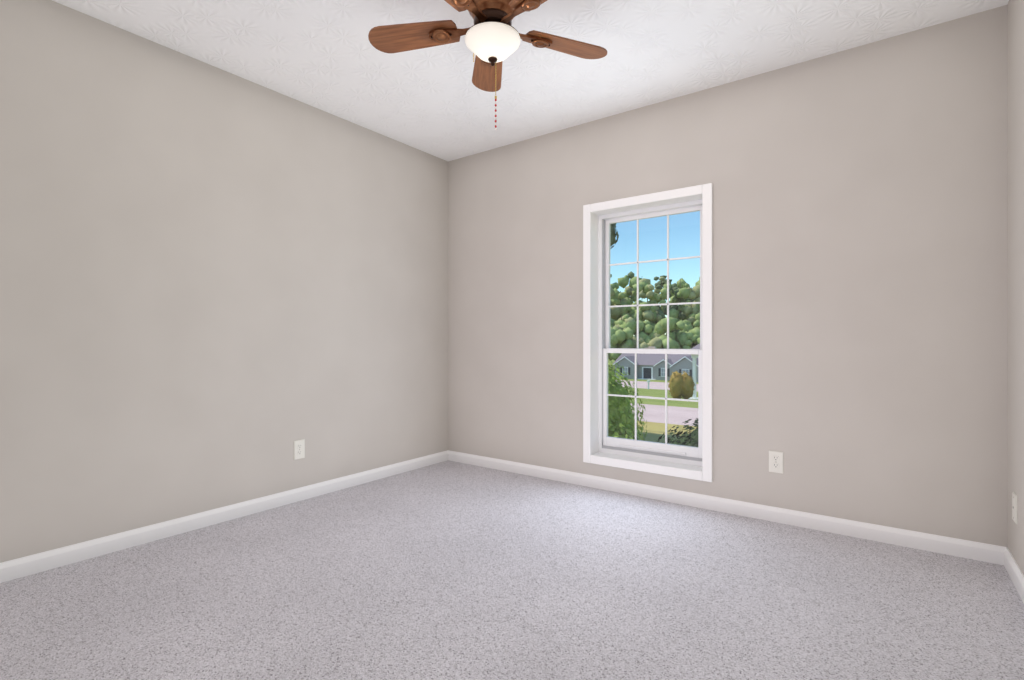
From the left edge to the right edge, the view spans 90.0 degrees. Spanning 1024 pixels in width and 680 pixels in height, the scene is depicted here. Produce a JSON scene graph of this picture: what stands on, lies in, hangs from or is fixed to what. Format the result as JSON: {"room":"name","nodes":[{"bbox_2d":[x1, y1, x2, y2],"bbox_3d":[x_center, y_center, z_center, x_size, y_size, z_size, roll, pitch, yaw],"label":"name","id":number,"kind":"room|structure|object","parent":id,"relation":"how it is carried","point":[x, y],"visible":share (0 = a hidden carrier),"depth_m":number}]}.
{"room":"empty bedroom","nodes":[
{"label":"empty bedroom","id":0,"kind":"room"},
{"bbox_2d":[0,0,447,562],"bbox_3d":[-1.555,-0.240,2.948,0.200,2.440,3.622,0,0,36],"label":"wall","id":1,"kind":"structure","parent":0,"point":[220,288],"depth_m":2.63},
{"bbox_2d":[0,450,447,582],"bbox_3d":[-1.469,0.941,2.885,0.013,0.078,3.222,0,0,36],"label":"baseboard","id":2,"kind":"structure","parent":1,"relation":"attached to","point":[13,569],"depth_m":2.62},
{"bbox_2d":[294,439,304,459],"bbox_3d":[-1.297,0.668,3.125,0.007,0.115,0.070,0,0,36],"label":"electrical outlet","id":3,"kind":"object","parent":1,"relation":"attached to","point":[299,449],"visible":1,"depth_m":3.12},
{"bbox_2d":[0,460,1023,679],"bbox_3d":[-0.135,1.040,1.909,3.720,0.120,3.622,0,0,36],"label":"floor","id":4,"kind":"structure","parent":0,"point":[449,570],"depth_m":1.93},
{"bbox_2d":[52,0,1008,160],"bbox_3d":[-0.135,-1.520,1.909,3.720,0.120,3.622,0,0,36],"label":"ceiling","id":5,"kind":"structure","parent":0,"point":[325,56],"depth_m":2.58},
{"bbox_2d":[368,0,606,129],"bbox_3d":[-0.081,-1.147,2.006,1.010,0.627,0.996,0,0,36],"label":"ceiling fan","id":6,"kind":"object","parent":5,"relation":"hanging from","point":[493,37],"visible":1,"depth_m":2.06},
{"bbox_2d":[448,450,1005,564],"bbox_3d":[0.813,0.941,3.204,3.320,0.078,0.013,0,0,36],"label":"baseboard","id":7,"kind":"structure","parent":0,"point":[979,551],"depth_m":2.78},
{"bbox_2d":[448,5,1006,546],"bbox_3d":[0.876,-0.240,3.290,3.320,2.440,0.200,0,0,36],"label":"wall","id":8,"kind":"structure","parent":0,"point":[860,283],"depth_m":2.67},
{"bbox_2d":[591,195,701,470],"bbox_3d":[0.855,-0.043,3.248,0.749,1.639,0.112,0,0,36],"label":"liner","id":9,"kind":"object","parent":8,"relation":"in","point":[594,333],"visible":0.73,"depth_m":3.43},
{"bbox_2d":[598,199,701,466],"bbox_3d":[0.917,-0.043,3.333,0.825,1.715,0.122,0,0,36],"label":"window","id":10,"kind":"structure","parent":9,"relation":"in","point":[675,453],"depth_m":3.35},
{"bbox_2d":[583,183,712,481],"bbox_3d":[0.818,-0.043,3.198,0.835,1.725,0.017,0,0,36],"label":"window frame","id":11,"kind":"structure","parent":8,"relation":"in","point":[705,191],"depth_m":3.05},
{"bbox_2d":[769,450,782,473],"bbox_3d":[1.423,0.658,2.761,0.070,0.115,0.007,0,0,36],"label":"outlet","id":12,"kind":"object","parent":8,"relation":"attached to","point":[775,461],"visible":1,"depth_m":2.76},
{"bbox_2d":[1007,0,1023,574],"bbox_3d":[1.286,-0.240,0.870,0.200,2.440,3.622,0,0,36],"label":"wall","id":13,"kind":"structure","parent":0,"point":[1015,256],"depth_m":2.09},
{"bbox_2d":[1004,547,1023,602],"bbox_3d":[1.200,0.941,0.932,0.013,0.078,3.222,0,0,36],"label":"baseboard","id":14,"kind":"structure","parent":13,"relation":"attached to","point":[1014,571],"depth_m":2.06},
{"bbox_2d":[1012,492,1016,523],"bbox_3d":[2.052,0.685,2.092,0.007,0.115,0.070,0,0,36],"label":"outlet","id":15,"kind":"object","parent":13,"relation":"attached to","point":[1014,506],"visible":0.98,"depth_m":2.08},
{"label":"outside","id":16,"kind":"structure","parent":0,"visible":0},
{"bbox_2d":[608,359,697,443],"bbox_3d":[76.650,5.155,168.894,590.000,6.850,483.422,0,0,36],"label":"ground","id":17,"kind":"structure","parent":16,"point":[654,420],"depth_m":17.41},
{"bbox_2d":[610,223,618,248],"bbox_3d":[-0.944,-3.118,12.159,6.738,10.312,5.856,0,0,36],"label":"tree","id":18,"kind":"object","parent":17,"relation":"on","point":[612,236],"depth_m":10.83},
{"bbox_2d":[608,357,646,440],"bbox_3d":[0.850,1.001,5.982,1.775,1.808,1.631,0,0,36],"label":"bush","id":19,"kind":"object","parent":17,"relation":"on","point":[623,430],"depth_m":5.65},
{"bbox_2d":[608,271,699,360],"bbox_3d":[41.439,-7.675,142.455,148.001,31.439,132.179,0,0,36],"label":"treeline","id":20,"kind":"object","parent":17,"relation":"on","point":[631,329],"depth_m":132.57},
{"bbox_2d":[613,353,697,381],"bbox_3d":[30.887,5.395,103.826,18.800,5.600,12.950,0,0,36],"label":"house","id":21,"kind":"structure","parent":17,"relation":"on","point":[654,371],"depth_m":101.82},
{"bbox_2d":[655,418,697,446],"bbox_3d":[1.651,1.212,4.209,1.113,1.136,1.107,0,0,36],"label":"bush","id":22,"kind":"object","parent":17,"relation":"on","point":[683,440],"depth_m":4.24},
{"bbox_2d":[667,371,694,398],"bbox_3d":[9.618,2.630,29.135,1.436,1.789,1.337,0,0,36],"label":"hedge","id":23,"kind":"object","parent":17,"relation":"on","point":[682,383],"depth_m":28.84},
{"bbox_2d":[689,344,699,398],"bbox_3d":[18.435,1.202,31.481,12.450,5.950,10.600,0,0,36],"label":"house","id":24,"kind":"structure","parent":17,"relation":"on","point":[693,356],"depth_m":30.91}
]}

